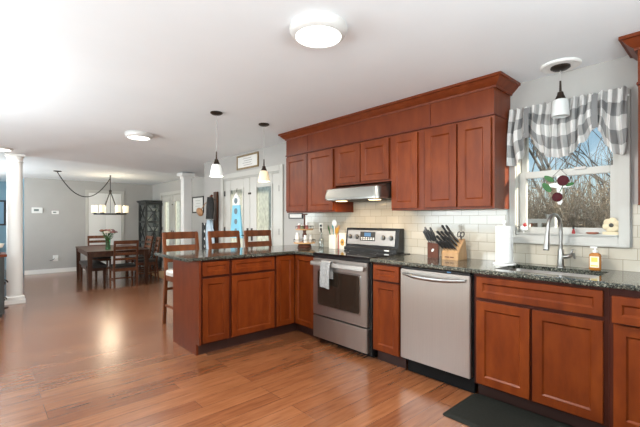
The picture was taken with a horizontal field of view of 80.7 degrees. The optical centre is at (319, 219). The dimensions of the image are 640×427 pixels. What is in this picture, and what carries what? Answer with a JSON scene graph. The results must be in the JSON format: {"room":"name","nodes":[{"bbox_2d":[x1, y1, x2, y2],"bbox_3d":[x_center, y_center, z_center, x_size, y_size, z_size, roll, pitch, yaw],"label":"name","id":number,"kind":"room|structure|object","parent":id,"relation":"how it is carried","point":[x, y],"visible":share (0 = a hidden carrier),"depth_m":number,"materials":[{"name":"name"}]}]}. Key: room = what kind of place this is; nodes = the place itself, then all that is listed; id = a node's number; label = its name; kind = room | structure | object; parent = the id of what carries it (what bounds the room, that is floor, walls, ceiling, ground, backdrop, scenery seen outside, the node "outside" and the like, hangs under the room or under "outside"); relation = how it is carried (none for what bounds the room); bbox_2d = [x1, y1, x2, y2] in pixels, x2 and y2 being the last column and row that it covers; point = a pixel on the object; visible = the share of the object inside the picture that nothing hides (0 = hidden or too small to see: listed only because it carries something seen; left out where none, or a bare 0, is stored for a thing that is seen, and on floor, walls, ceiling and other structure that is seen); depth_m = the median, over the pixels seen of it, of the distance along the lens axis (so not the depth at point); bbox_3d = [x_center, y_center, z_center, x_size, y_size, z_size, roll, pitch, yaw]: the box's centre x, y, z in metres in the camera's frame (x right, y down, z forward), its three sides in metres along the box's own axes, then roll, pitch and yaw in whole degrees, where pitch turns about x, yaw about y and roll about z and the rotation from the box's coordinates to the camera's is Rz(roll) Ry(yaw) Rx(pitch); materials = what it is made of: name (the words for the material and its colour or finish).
{"room":"kitchen","nodes":[
{"label":"kitchen","id":0,"kind":"room"},
{"bbox_2d":[0,181,5,269],"bbox_3d":[-9.721,0.175,10.198,2.770,2.510,0.150,0,0,-42],"label":"wall","id":1,"kind":"structure","parent":0,"point":[2,184],"depth_m":10.73,"materials":[{"name":"paint"}]},
{"bbox_2d":[0,200,5,225],"bbox_3d":[-9.228,-0.190,10.524,0.700,0.720,0.023,0,0,-42],"label":"wall picture","id":2,"kind":"object","parent":1,"relation":"attached to","point":[2,202],"visible":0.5,"depth_m":10.70,"materials":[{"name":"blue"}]},
{"bbox_2d":[0,202,3,223],"bbox_3d":[-9.221,-0.190,10.517,0.600,0.620,0.004,0,0,-42],"label":"print","id":3,"kind":"object","parent":2,"relation":"attached to","point":[1,203],"depth_m":10.69,"materials":[{"name":"blue"}]},
{"bbox_2d":[23,179,23,273],"bbox_3d":[-8.179,0.175,10.443,0.150,2.510,1.550,0,0,-42],"label":"wall","id":4,"kind":"structure","parent":0,"point":[23,179],"depth_m":9.93,"materials":[{"name":"blue paint"}]},
{"bbox_2d":[4,266,169,297],"bbox_3d":[-6.424,1.460,8.793,5.790,0.060,6.350,0,0,-42],"label":"floor","id":5,"kind":"structure","parent":0,"point":[34,285],"depth_m":8.55,"materials":[{"name":"brown wood"}]},
{"bbox_2d":[79,260,106,287],"bbox_3d":[-5.114,1.196,8.464,0.380,0.468,1.240,0,0,-39],"label":"bench","id":6,"kind":"object","parent":5,"relation":"on","point":[97,265],"visible":0.82,"depth_m":8.11,"materials":[{"name":"black leather"}]},
{"bbox_2d":[87,235,110,272],"bbox_3d":[-5.783,0.930,9.862,0.470,1.000,0.568,0,0,-39],"label":"dining chair","id":7,"kind":"object","parent":5,"relation":"on","point":[106,259],"visible":0.44,"depth_m":9.96,"materials":[{"name":"brown wood"}]},
{"bbox_2d":[76,244,148,288],"bbox_3d":[-4.939,1.048,8.886,1.200,0.765,2.050,0,0,-39],"label":"dining table","id":8,"kind":"object","parent":5,"relation":"on","point":[90,252],"visible":0.88,"depth_m":8.38,"materials":[{"name":"brown wood"}]},
{"bbox_3d":[-4.659,0.540,8.276,0.120,0.250,0.120,0,0,-42],"label":"flower vase","id":9,"kind":"object","parent":8,"relation":"on","visible":0},
{"bbox_2d":[99,229,117,248],"bbox_3d":[-4.643,0.422,8.275,0.361,0.441,0.384,0,0,-34],"label":"bouquet","id":10,"kind":"object","parent":9,"relation":"in","point":[109,231],"visible":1,"depth_m":8.25,"materials":[{"name":"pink plant"}]},
{"bbox_2d":[109,240,138,287],"bbox_3d":[-4.141,0.930,7.950,0.470,1.000,0.568,0,0,-39],"label":"dining chair","id":11,"kind":"object","parent":5,"relation":"on","point":[113,267],"visible":0.98,"depth_m":7.81,"materials":[{"name":"brown wood"}]},
{"bbox_2d":[125,236,152,274],"bbox_3d":[-4.635,0.930,9.673,0.568,1.000,0.470,0,0,-43],"label":"dining chair","id":12,"kind":"object","parent":5,"relation":"on","point":[147,237],"visible":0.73,"depth_m":9.65,"materials":[{"name":"brown wood"}]},
{"bbox_2d":[134,237,160,278],"bbox_3d":[-4.153,0.930,9.068,0.568,1.000,0.470,0,0,-32],"label":"dining chair","id":13,"kind":"object","parent":5,"relation":"on","point":[152,261],"visible":0.8,"depth_m":8.98,"materials":[{"name":"brown wood"}]},
{"bbox_2d":[136,200,161,267],"bbox_3d":[-5.113,0.435,11.279,0.505,1.990,0.740,0,0,-42],"label":"display cabinet","id":14,"kind":"object","parent":5,"relation":"on","point":[156,222],"visible":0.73,"depth_m":11.18,"materials":[{"name":"grey paint"}]},
{"bbox_2d":[152,271,163,278],"bbox_3d":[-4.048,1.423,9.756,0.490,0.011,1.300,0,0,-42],"label":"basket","id":15,"kind":"object","parent":5,"relation":"on","point":[161,273],"visible":0.27,"depth_m":9.71,"materials":[{"name":"wicker"}]},
{"bbox_2d":[177,172,194,244],"bbox_3d":[-2.865,0.224,8.062,0.289,2.413,0.289,0,0,-42],"label":"column","id":16,"kind":"structure","parent":5,"relation":"on","point":[186,178],"depth_m":8.00,"materials":[{"name":"white paint"}]},
{"bbox_2d":[24,178,151,270],"bbox_3d":[-6.488,0.175,10.822,3.170,2.510,0.150,0,0,-42],"label":"wall","id":17,"kind":"structure","parent":0,"point":[46,234],"depth_m":10.25,"materials":[{"name":"grey paint"}]},
{"bbox_2d":[32,207,42,212],"bbox_3d":[-7.411,-0.240,9.867,0.230,0.150,0.032,0,0,-42],"label":"thermostat","id":18,"kind":"object","parent":17,"relation":"attached to","point":[34,209],"visible":1,"depth_m":9.86,"materials":[{"name":"white plastic"}]},
{"bbox_2d":[24,265,138,274],"bbox_3d":[-6.433,1.375,10.761,3.170,0.110,0.015,0,0,-42],"label":"baseboard","id":19,"kind":"structure","parent":17,"relation":"attached to","point":[43,271],"depth_m":10.04,"materials":[{"name":"white paint"}]},
{"bbox_2d":[85,190,123,265],"bbox_3d":[-6.232,0.295,10.934,1.000,2.270,0.025,0,0,-42],"label":"door","id":20,"kind":"structure","parent":17,"relation":"in","point":[93,223],"depth_m":10.91,"materials":[{"name":"grey"}]},
{"bbox_2d":[0,123,206,177],"bbox_3d":[-3.804,-1.040,5.768,1.686,0.111,6.704,0,0,27],"label":"ceiling beam","id":21,"kind":"structure","parent":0,"point":[27,141],"depth_m":5.81,"materials":[{"name":"paint"}]},
{"bbox_2d":[0,146,13,151],"bbox_3d":[-4.510,-1.005,5.302,0.328,0.070,0.328,0,0,-42],"label":"ceiling light","id":22,"kind":"object","parent":21,"relation":"attached to","point":[6,149],"visible":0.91,"depth_m":5.28,"materials":[{"name":"grey"}]},
{"bbox_2d":[152,177,203,249],"bbox_3d":[-3.401,0.168,9.875,0.150,2.525,5.690,0,0,-42],"label":"wall","id":23,"kind":"structure","parent":0,"point":[197,182],"depth_m":9.55,"materials":[{"name":"grey paint"}]},
{"bbox_2d":[160,190,180,268],"bbox_3d":[-4.129,0.320,10.645,0.202,2.220,1.800,0,0,-42],"label":"door","id":24,"kind":"structure","parent":23,"relation":"in","point":[172,199],"depth_m":10.68,"materials":[{"name":"grey wood"}]},
{"bbox_2d":[192,196,203,212],"bbox_3d":[-3.023,-0.365,9.326,0.019,0.410,0.650,0,0,-42],"label":"framed picture","id":25,"kind":"object","parent":23,"relation":"attached to","point":[197,202],"visible":0.91,"depth_m":9.35,"materials":[{"name":"black"}]},
{"bbox_2d":[204,162,241,244],"bbox_3d":[-1.896,0.083,7.502,0.790,2.355,0.150,0,0,-42],"label":"wall","id":26,"kind":"structure","parent":0,"point":[205,164],"depth_m":7.26,"materials":[{"name":"grey paint"}]},
{"bbox_2d":[0,282,478,426],"bbox_3d":[-1.337,1.290,3.146,5.790,0.060,8.850,0,0,-42],"label":"floor","id":27,"kind":"structure","parent":0,"point":[104,357],"depth_m":2.98,"materials":[{"name":"brown wood"}]},
{"bbox_2d":[0,252,6,316],"bbox_3d":[-4.438,0.855,4.815,0.655,0.810,0.460,0,0,-42],"label":"base cabinet","id":28,"kind":"object","parent":27,"relation":"on","point":[3,254],"visible":1,"depth_m":4.85,"materials":[{"name":"grey paint"}]},
{"bbox_2d":[4,153,25,304],"bbox_3d":[-4.627,0.139,5.708,0.245,2.243,0.245,0,0,-42],"label":"column","id":29,"kind":"structure","parent":27,"relation":"on","point":[14,173],"depth_m":5.63,"materials":[{"name":"white paint"}]},
{"bbox_2d":[162,231,198,323],"bbox_3d":[-1.593,0.708,4.563,0.460,1.105,0.528,0,0,-44],"label":"bar stool","id":30,"kind":"object","parent":27,"relation":"on","point":[168,273],"visible":0.42,"depth_m":4.58,"materials":[{"name":"brown wood"}]},
{"bbox_2d":[173,259,229,355],"bbox_3d":[-1.194,0.819,3.776,0.320,0.882,0.627,0,0,-42],"label":"base cabinet","id":31,"kind":"object","parent":27,"relation":"on","point":[201,289],"visible":0.94,"depth_m":3.58,"materials":[{"name":"brown wood"}]},
{"bbox_2d":[202,223,206,249],"bbox_3d":[-2.152,0.660,7.022,0.033,1.200,0.174,0,0,-42],"label":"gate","id":32,"kind":"object","parent":27,"relation":"on","point":[203,224],"visible":0.3,"depth_m":7.03,"materials":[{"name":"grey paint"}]},
{"bbox_2d":[211,192,217,242],"bbox_3d":[-1.921,0.378,6.847,0.099,1.765,0.130,0,0,-42],"label":"rack","id":33,"kind":"object","parent":27,"relation":"on","point":[215,194],"visible":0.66,"depth_m":6.84,"materials":[{"name":"brown wood"}]},
{"bbox_2d":[196,202,206,215],"bbox_3d":[-2.093,-0.220,6.750,0.288,0.324,0.172,0,0,1],"label":"handbag","id":34,"kind":"object","parent":33,"relation":"hanging from","point":[199,211],"visible":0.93,"depth_m":6.70,"materials":[{"name":"beige leather"}]},
{"bbox_2d":[206,194,213,218],"bbox_3d":[-1.969,-0.229,6.756,0.129,0.446,0.263,0,0,-42],"label":"jacket","id":35,"kind":"object","parent":33,"relation":"hanging from","point":[210,202],"visible":1,"depth_m":6.70,"materials":[{"name":"black fabric"}]},
{"bbox_2d":[206,220,214,248],"bbox_3d":[-1.994,0.273,6.833,0.110,0.535,0.312,0,0,-42],"label":"jeans","id":36,"kind":"object","parent":33,"relation":"hanging from","point":[209,224],"visible":0.62,"depth_m":6.80,"materials":[{"name":"fabric"}]},
{"bbox_2d":[208,231,240,248],"bbox_3d":[-1.159,0.708,4.954,0.460,1.105,0.528,0,0,-40],"label":"bar stool","id":37,"kind":"object","parent":27,"relation":"on","point":[211,234],"visible":0.34,"depth_m":5.12,"materials":[{"name":"brown wood"}]},
{"bbox_2d":[227,255,273,347],"bbox_3d":[-0.871,0.819,4.053,0.528,0.882,0.607,0,0,-42],"label":"base cabinet","id":38,"kind":"object","parent":27,"relation":"on","point":[251,278],"visible":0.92,"depth_m":3.82,"materials":[{"name":"brown wood"}]},
{"bbox_2d":[244,230,271,246],"bbox_3d":[-0.749,0.708,5.323,0.460,1.105,0.528,0,0,-43],"label":"bar stool","id":39,"kind":"object","parent":27,"relation":"on","point":[247,233],"visible":0.32,"depth_m":5.48,"materials":[{"name":"brown wood"}]},
{"bbox_2d":[272,254,320,338],"bbox_3d":[-0.236,0.819,4.397,0.871,0.882,0.945,0,0,-42],"label":"base cabinet","id":40,"kind":"object","parent":27,"relation":"on","point":[293,273],"visible":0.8,"depth_m":4.09,"materials":[{"name":"brown wood"}]},
{"bbox_2d":[154,245,340,261],"bbox_3d":[-0.673,0.361,4.146,1.866,0.030,1.154,0,0,-42],"label":"countertop","id":41,"kind":"structure","parent":40,"relation":"on","point":[227,253],"depth_m":3.95,"materials":[{"name":"stone"}]},
{"bbox_2d":[293,214,315,247],"bbox_3d":[-0.194,0.137,4.708,0.276,0.418,0.276,0,0,-42],"label":"tiered tray","id":42,"kind":"object","parent":41,"relation":"on","point":[301,244],"visible":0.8,"depth_m":4.64,"materials":[{"name":"brown wood"}]},
{"bbox_2d":[295,233,298,242],"bbox_3d":[-0.282,0.226,4.709,0.052,0.126,0.052,0,0,-42],"label":"spice jar","id":43,"kind":"object","parent":42,"relation":"on","point":[297,234],"visible":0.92,"depth_m":4.69,"materials":[{"name":"white"}]},
{"bbox_2d":[294,241,314,243],"bbox_3d":[-0.194,0.290,4.708,0.274,0.016,0.274,0,0,-42],"label":"tray","id":44,"kind":"object","parent":42,"relation":"on","point":[301,242],"depth_m":4.62,"materials":[{"name":"brown wood"}]},
{"bbox_2d":[329,234,337,248],"bbox_3d":[0.175,0.263,4.455,0.108,0.167,0.108,0,0,-42],"label":"utensil crock","id":45,"kind":"object","parent":41,"relation":"on","point":[333,241],"visible":0.63,"depth_m":4.41,"materials":[{"name":"beige ceramic"}]},
{"bbox_2d":[338,232,346,249],"bbox_3d":[0.283,0.248,4.361,0.107,0.196,0.102,0,0,-42],"label":"canister","id":46,"kind":"object","parent":41,"relation":"on","point":[342,236],"visible":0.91,"depth_m":4.33,"materials":[{"name":"beige ceramic"}]},
{"bbox_2d":[310,227,409,357],"bbox_3d":[0.384,0.676,3.834,0.692,1.168,0.811,0,0,-42],"label":"range","id":47,"kind":"object","parent":27,"relation":"on","point":[343,316],"visible":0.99,"depth_m":3.62,"materials":[{"name":"silver metal"}]},
{"bbox_2d":[320,260,332,288],"bbox_3d":[0.062,0.538,3.687,0.064,0.268,0.138,0,0,-42],"label":"dish towel","id":48,"kind":"object","parent":47,"relation":"hanging from","point":[326,273],"visible":0.99,"depth_m":3.67,"materials":[{"name":"white fabric"}]},
{"bbox_2d":[313,250,409,259],"bbox_3d":[0.413,0.346,3.829,0.635,0.017,0.763,0,0,-42],"label":"cooktop","id":49,"kind":"object","parent":47,"relation":"in","point":[336,254],"depth_m":3.74,"materials":[{"name":"black glass"}]},
{"bbox_2d":[373,262,406,368],"bbox_3d":[0.791,0.819,3.445,0.619,0.882,0.305,0,0,-42],"label":"base cabinet","id":50,"kind":"object","parent":27,"relation":"on","point":[386,277],"visible":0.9,"depth_m":3.24,"materials":[{"name":"brown wood"}]},
{"bbox_2d":[401,266,475,392],"bbox_3d":[1.064,0.821,3.066,0.688,0.878,0.616,0,0,-42],"label":"dishwasher","id":51,"kind":"object","parent":27,"relation":"on","point":[438,306],"visible":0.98,"depth_m":2.85,"materials":[{"name":"silver metal"}]},
{"bbox_2d":[443,394,572,426],"bbox_3d":[1.390,1.251,2.087,0.445,0.016,1.325,0,0,-42],"label":"kitchen mat","id":52,"kind":"object","parent":27,"relation":"on","point":[476,410],"visible":1,"depth_m":2.39,"materials":[{"name":"black rubber"}]},
{"bbox_2d":[475,273,608,426],"bbox_3d":[1.569,0.819,2.582,0.619,0.882,0.770,0,0,-42],"label":"base cabinet","id":53,"kind":"object","parent":27,"relation":"on","point":[542,347],"visible":0.81,"depth_m":2.33,"materials":[{"name":"brown wood"}]},
{"bbox_2d":[370,254,639,290],"bbox_3d":[1.810,0.361,2.298,0.650,0.030,3.375,0,0,-42],"label":"countertop","id":54,"kind":"structure","parent":53,"relation":"on","point":[625,280],"depth_m":2.61,"materials":[{"name":"stone"}]},
{"bbox_2d":[427,242,438,257],"bbox_3d":[1.040,0.276,3.450,0.096,0.140,0.106,0,0,23],"label":"knife block","id":55,"kind":"object","parent":54,"relation":"on","point":[432,248],"visible":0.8,"depth_m":3.40,"materials":[{"name":"brown wood"}]},
{"bbox_2d":[442,238,466,260],"bbox_3d":[1.171,0.257,3.280,0.148,0.179,0.184,0,0,44],"label":"knife block","id":56,"kind":"object","parent":54,"relation":"on","point":[461,254],"visible":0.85,"depth_m":3.22,"materials":[{"name":"brown wood"}]},
{"bbox_2d":[448,236,458,246],"bbox_3d":[1.151,0.197,3.218,0.112,0.122,0.024,0,0,11],"label":"kitchen knife","id":57,"kind":"object","parent":56,"relation":"in","point":[449,237],"visible":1,"depth_m":3.21,"materials":[{"name":"silver metal"}]},
{"bbox_2d":[448,231,459,242],"bbox_3d":[1.166,0.163,3.239,0.122,0.133,0.024,0,0,11],"label":"kitchen knife","id":58,"kind":"object","parent":56,"relation":"in","point":[449,232],"visible":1,"depth_m":3.23,"materials":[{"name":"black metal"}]},
{"bbox_2d":[492,221,515,265],"bbox_3d":[1.422,0.177,2.907,0.166,0.338,0.166,0,0,-42],"label":"paper towel holder","id":59,"kind":"object","parent":54,"relation":"on","point":[504,222],"visible":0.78,"depth_m":2.86,"materials":[{"name":"white plastic"}]},
{"bbox_2d":[495,226,512,262],"bbox_3d":[1.422,0.190,2.907,0.124,0.280,0.124,0,0,-42],"label":"paper towel roll","id":60,"kind":"object","parent":59,"relation":"on","point":[503,234],"visible":0.98,"depth_m":2.85,"materials":[{"name":"white paper"}]},
{"bbox_2d":[510,268,597,277],"bbox_3d":[1.562,0.471,2.561,0.439,0.187,0.624,0,0,-42],"label":"sink","id":61,"kind":"object","parent":54,"relation":"in","point":[515,269],"visible":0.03,"depth_m":2.72,"materials":[{"name":"silver metal"}]},
{"bbox_2d":[543,213,575,267],"bbox_3d":[1.700,0.150,2.658,0.226,0.392,0.145,0,0,-31],"label":"faucet","id":62,"kind":"object","parent":54,"relation":"on","point":[561,256],"visible":1,"depth_m":2.71,"materials":[{"name":"silver metal"}]},
{"bbox_2d":[589,246,601,270],"bbox_3d":[1.878,0.265,2.571,0.048,0.160,0.068,0,0,-42],"label":"soap bottle","id":63,"kind":"object","parent":54,"relation":"on","point":[595,258],"visible":1,"depth_m":2.55,"materials":[{"name":"orange plastic"}]},
{"bbox_2d":[591,257,597,266],"bbox_3d":[1.861,0.288,2.555,0.001,0.060,0.040,0,0,-42],"label":"print","id":64,"kind":"object","parent":63,"relation":"attached to","point":[594,260],"depth_m":2.55,"materials":[{"name":"yellow paper"}]},
{"bbox_2d":[609,288,639,426],"bbox_3d":[2.007,0.819,2.069,0.654,0.882,0.573,0,0,-42],"label":"base cabinet","id":65,"kind":"object","parent":27,"relation":"on","point":[624,305],"visible":0.95,"depth_m":2.03,"materials":[{"name":"brown wood"}]},
{"bbox_2d":[0,0,639,184],"bbox_3d":[-3.403,-1.117,5.559,5.950,0.075,15.200,0,0,-42],"label":"ceiling","id":66,"kind":"structure","parent":0,"point":[95,70],"depth_m":2.59,"materials":[{"name":"paint"}]},
{"bbox_2d":[54,170,128,214],"bbox_3d":[-5.423,-0.598,8.961,1.558,0.965,0.769,0,0,-42],"label":"chandelier","id":67,"kind":"object","parent":66,"relation":"hanging from","point":[102,208],"visible":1,"depth_m":9.01,"materials":[{"name":"grey metal"}]},
{"bbox_2d":[91,205,96,212],"bbox_3d":[-5.427,-0.245,9.059,0.128,0.190,0.128,0,0,-42],"label":"candle","id":68,"kind":"object","parent":67,"relation":"on","point":[93,207],"depth_m":9.01,"materials":[{"name":"white wax"}]},
{"bbox_2d":[99,205,104,212],"bbox_3d":[-5.140,-0.245,8.887,0.128,0.190,0.128,0,0,-42],"label":"candle","id":69,"kind":"object","parent":67,"relation":"on","point":[101,207],"depth_m":8.84,"materials":[{"name":"white wax"}]},
{"bbox_2d":[115,205,120,212],"bbox_3d":[-4.847,-0.245,9.049,0.128,0.190,0.128,0,0,-42],"label":"candle","id":70,"kind":"object","parent":67,"relation":"on","point":[117,207],"depth_m":9.00,"materials":[{"name":"white wax"}]},
{"bbox_2d":[123,206,128,213],"bbox_3d":[-4.841,-0.245,9.384,0.128,0.190,0.128,0,0,-42],"label":"candle","id":71,"kind":"object","parent":67,"relation":"on","point":[125,208],"depth_m":9.34,"materials":[{"name":"white wax"}]},
{"bbox_2d":[124,131,152,139],"bbox_3d":[-2.306,-1.060,4.797,0.328,0.070,0.328,0,0,-42],"label":"ceiling light","id":72,"kind":"object","parent":66,"relation":"attached to","point":[135,135],"visible":1,"depth_m":4.70,"materials":[{"name":"grey glass"}]},
{"bbox_2d":[128,136,149,139],"bbox_3d":[-2.306,-1.034,4.797,0.259,0.017,0.259,0,0,-42],"label":"diffuser","id":73,"kind":"object","parent":72,"relation":"attached to","point":[130,137],"depth_m":4.77,"materials":[{"name":"white"}]},
{"bbox_2d":[210,111,222,176],"bbox_3d":[-1.060,-0.767,3.854,0.136,0.655,0.136,0,0,-42],"label":"pendant light","id":74,"kind":"object","parent":66,"relation":"hanging from","point":[216,170],"visible":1,"depth_m":3.82,"materials":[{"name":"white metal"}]},
{"bbox_2d":[213,151,219,163],"bbox_3d":[-1.060,-0.628,3.854,0.068,0.134,0.068,0,0,-42],"label":"socket","id":75,"kind":"object","parent":74,"relation":"attached to","point":[216,161],"depth_m":3.84,"materials":[{"name":"brown metal"}]},
{"bbox_2d":[258,123,269,181],"bbox_3d":[-0.643,-0.765,4.317,0.136,0.660,0.136,0,0,-42],"label":"pendant light","id":76,"kind":"object","parent":66,"relation":"hanging from","point":[263,175],"visible":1,"depth_m":4.28,"materials":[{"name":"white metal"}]},
{"bbox_2d":[261,159,266,170],"bbox_3d":[-0.643,-0.623,4.317,0.068,0.134,0.068,0,0,-42],"label":"socket","id":77,"kind":"object","parent":76,"relation":"attached to","point":[263,167],"depth_m":4.30,"materials":[{"name":"brown metal"}]},
{"bbox_2d":[289,11,346,47],"bbox_3d":[-0.009,-1.060,2.142,0.328,0.070,0.328,0,0,-42],"label":"ceiling light","id":78,"kind":"object","parent":66,"relation":"attached to","point":[316,29],"visible":1,"depth_m":2.06,"materials":[{"name":"white glass"}]},
{"bbox_2d":[296,26,340,46],"bbox_3d":[-0.009,-1.034,2.142,0.259,0.017,0.259,0,0,-42],"label":"diffuser","id":79,"kind":"object","parent":78,"relation":"attached to","point":[309,36],"depth_m":2.11,"materials":[{"name":"white glass"}]},
{"bbox_2d":[540,57,581,118],"bbox_3d":[1.704,-0.912,2.669,0.250,0.365,0.250,0,0,-42],"label":"pendant light","id":80,"kind":"object","parent":66,"relation":"hanging from","point":[560,105],"visible":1,"depth_m":2.64,"materials":[{"name":"white glass"}]},
{"bbox_2d":[555,81,565,99],"bbox_3d":[1.704,-0.915,2.669,0.068,0.134,0.068,0,0,-42],"label":"socket","id":81,"kind":"object","parent":80,"relation":"attached to","point":[560,95],"depth_m":2.65,"materials":[{"name":"brown metal"}]},
{"bbox_2d":[208,56,637,246],"bbox_3d":[0.580,0.083,4.275,0.150,2.355,7.960,0,0,-42],"label":"wall","id":82,"kind":"structure","parent":0,"point":[623,71],"depth_m":2.83,"materials":[{"name":"grey paint"}]},
{"bbox_2d":[237,151,258,170],"bbox_3d":[-1.177,-0.942,6.097,0.019,0.233,0.660,0,0,-42],"label":"framed picture","id":83,"kind":"object","parent":82,"relation":"attached to","point":[250,160],"visible":1,"depth_m":6.07,"materials":[{"name":"gold metal"}]},
{"bbox_2d":[238,154,256,167],"bbox_3d":[-1.174,-0.942,6.100,0.008,0.188,0.615,0,0,-42],"label":"print","id":84,"kind":"object","parent":83,"relation":"attached to","point":[247,160],"depth_m":6.09,"materials":[{"name":"grey paper"}]},
{"bbox_2d":[221,164,283,247],"bbox_3d":[-1.106,0.235,6.107,0.202,2.050,1.870,0,0,-42],"label":"door","id":85,"kind":"structure","parent":82,"relation":"in","point":[249,190],"depth_m":5.94,"materials":[{"name":"grey wood"}]},
{"bbox_2d":[230,190,242,237],"bbox_3d":[-1.409,-0.110,6.346,0.031,0.841,0.399,0,0,-42],"label":"plaque","id":86,"kind":"object","parent":85,"relation":"attached to","point":[236,221],"visible":0.91,"depth_m":6.31,"materials":[{"name":"blue"}]},
{"bbox_2d":[289,213,302,218],"bbox_3d":[-0.334,-0.049,5.160,0.019,0.073,0.300,0,0,-42],"label":"sign","id":87,"kind":"object","parent":82,"relation":"attached to","point":[291,215],"visible":0.99,"depth_m":5.15,"materials":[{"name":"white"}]},
{"bbox_2d":[290,214,301,217],"bbox_3d":[-0.331,-0.049,5.163,0.008,0.054,0.281,0,0,-42],"label":"print","id":88,"kind":"object","parent":87,"relation":"attached to","point":[291,215],"depth_m":5.16,"materials":[{"name":"white paper"}]},
{"bbox_2d":[286,147,352,212],"bbox_3d":[-0.025,-0.443,4.593,0.321,0.715,0.892,0,0,-42],"label":"upper cabinet","id":89,"kind":"object","parent":82,"relation":"attached to","point":[309,176],"visible":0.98,"depth_m":4.44,"materials":[{"name":"brown wood"}]},
{"bbox_2d":[278,71,520,156],"bbox_3d":[0.535,-0.947,3.928,0.379,0.291,2.789,0,0,-42],"label":"soffit","id":90,"kind":"structure","parent":89,"relation":"on","point":[486,95],"depth_m":3.38,"materials":[{"name":"brown wood"}]},
{"bbox_2d":[325,184,390,201],"bbox_3d":[0.466,-0.268,3.914,0.498,0.154,0.753,0,0,-42],"label":"range hood","id":91,"kind":"object","parent":82,"relation":"attached to","point":[376,192],"visible":0.93,"depth_m":3.68,"materials":[{"name":"silver metal"}]},
{"bbox_2d":[335,136,391,186],"bbox_3d":[0.531,-0.585,3.976,0.321,0.430,0.765,0,0,-42],"label":"upper cabinet","id":92,"kind":"object","parent":82,"relation":"attached to","point":[368,162],"visible":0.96,"depth_m":3.83,"materials":[{"name":"brown wood"}]},
{"bbox_2d":[391,129,437,210],"bbox_3d":[0.907,-0.443,3.558,0.321,0.715,0.354,0,0,-42],"label":"upper cabinet","id":93,"kind":"object","parent":82,"relation":"attached to","point":[407,149],"visible":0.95,"depth_m":3.45,"materials":[{"name":"brown wood"}]},
{"bbox_2d":[424,115,508,209],"bbox_3d":[1.232,-0.443,3.198,0.321,0.715,0.612,0,0,-42],"label":"upper cabinet","id":94,"kind":"object","parent":82,"relation":"attached to","point":[465,168],"visible":0.99,"depth_m":3.03,"materials":[{"name":"brown wood"}]},
{"bbox_2d":[304,201,639,271],"bbox_3d":[1.488,0.000,3.148,0.008,0.720,5.070,0,0,-42],"label":"backsplash","id":95,"kind":"structure","parent":82,"relation":"attached to","point":[478,226],"depth_m":3.35,"materials":[{"name":"tile"}]},
{"bbox_2d":[506,86,628,166],"bbox_3d":[1.770,-0.653,2.754,0.120,0.457,0.764,0,0,-42],"label":"window valance","id":96,"kind":"object","parent":82,"relation":"attached to","point":[606,111],"visible":0.94,"depth_m":2.69,"materials":[{"name":"fabric"}]},
{"bbox_2d":[507,89,630,247],"bbox_3d":[1.852,-0.339,2.839,0.182,1.052,0.785,0,0,-42],"label":"window","id":97,"kind":"structure","parent":82,"relation":"in","point":[620,171],"depth_m":2.74,"materials":[{"name":"grey wood"}]},
{"bbox_2d":[517,223,527,232],"bbox_3d":[1.625,0.066,3.023,0.036,0.078,0.080,0,0,-28],"label":"bird figurine","id":98,"kind":"object","parent":97,"relation":"on","point":[523,227],"visible":1,"depth_m":3.00,"materials":[{"name":"white ceramic"}]},
{"bbox_2d":[542,169,573,203],"bbox_3d":[1.795,-0.245,2.826,0.076,0.267,0.210,0,0,-42],"label":"cross","id":99,"kind":"object","parent":97,"relation":"hanging from","point":[562,181],"visible":1,"depth_m":2.80,"materials":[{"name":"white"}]},
{"bbox_2d":[602,217,618,234],"bbox_3d":[2.005,0.045,2.590,0.036,0.118,0.102,0,0,-42],"label":"plaque","id":100,"kind":"object","parent":97,"relation":"on","point":[611,225],"visible":0.99,"depth_m":2.58,"materials":[{"name":"beige ceramic"}]},
{"bbox_2d":[638,85,639,204],"bbox_3d":[2.251,-0.443,2.067,0.321,0.715,0.742,0,0,-42],"label":"upper cabinet","id":101,"kind":"object","parent":82,"relation":"attached to","point":[638,85],"visible":1,"depth_m":2.25,"materials":[{"name":"brown wood"}]},
{"bbox_2d":[618,31,639,85],"bbox_3d":[2.205,-0.947,2.075,0.379,0.291,0.828,0,0,-42],"label":"crown molding","id":102,"kind":"structure","parent":101,"relation":"on","point":[630,43],"depth_m":2.24,"materials":[{"name":"brown wood"}]},
{"label":"outside","id":103,"kind":"structure","parent":0,"visible":0},
{"bbox_3d":[4.193,1.760,15.093,60.000,0.100,44.000,0,0,-42],"label":"ground","id":104,"kind":"structure","parent":103,"visible":0},
{"bbox_2d":[528,214,556,226],"bbox_3d":[2.828,0.820,5.552,0.100,1.780,1.150,0,0,-42],"label":"fence","id":105,"kind":"object","parent":104,"relation":"on","point":[553,223],"visible":0.12,"depth_m":5.21,"materials":[{"name":"white paint"}]},
{"bbox_2d":[529,139,594,205],"bbox_3d":[5.910,-1.859,10.826,2.423,7.160,5.587,0,0,-2],"label":"bare tree","id":106,"kind":"object","parent":104,"relation":"on","point":[540,155],"visible":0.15,"depth_m":10.07,"materials":[{"name":"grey plant"}]},
{"bbox_2d":[528,159,609,227],"bbox_3d":[4.972,0.296,7.390,3.822,2.831,6.350,0,0,-42],"label":"thicket","id":107,"kind":"object","parent":104,"relation":"on","point":[570,217],"visible":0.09,"depth_m":6.68,"materials":[{"name":"brown plant"}]},
{"bbox_2d":[559,137,612,189],"bbox_3d":[7.531,-2.106,8.793,4.667,7.643,4.564,0,0,-5],"label":"bare tree","id":108,"kind":"object","parent":104,"relation":"on","point":[583,153],"visible":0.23,"depth_m":9.38,"materials":[{"name":"grey plant"}]},
{"bbox_2d":[569,131,612,203],"bbox_3d":[7.929,-1.807,10.014,3.331,7.062,4.243,0,0,6],"label":"bare tree","id":109,"kind":"object","parent":104,"relation":"on","point":[608,149],"visible":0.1,"depth_m":10.23,"materials":[{"name":"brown plant"}]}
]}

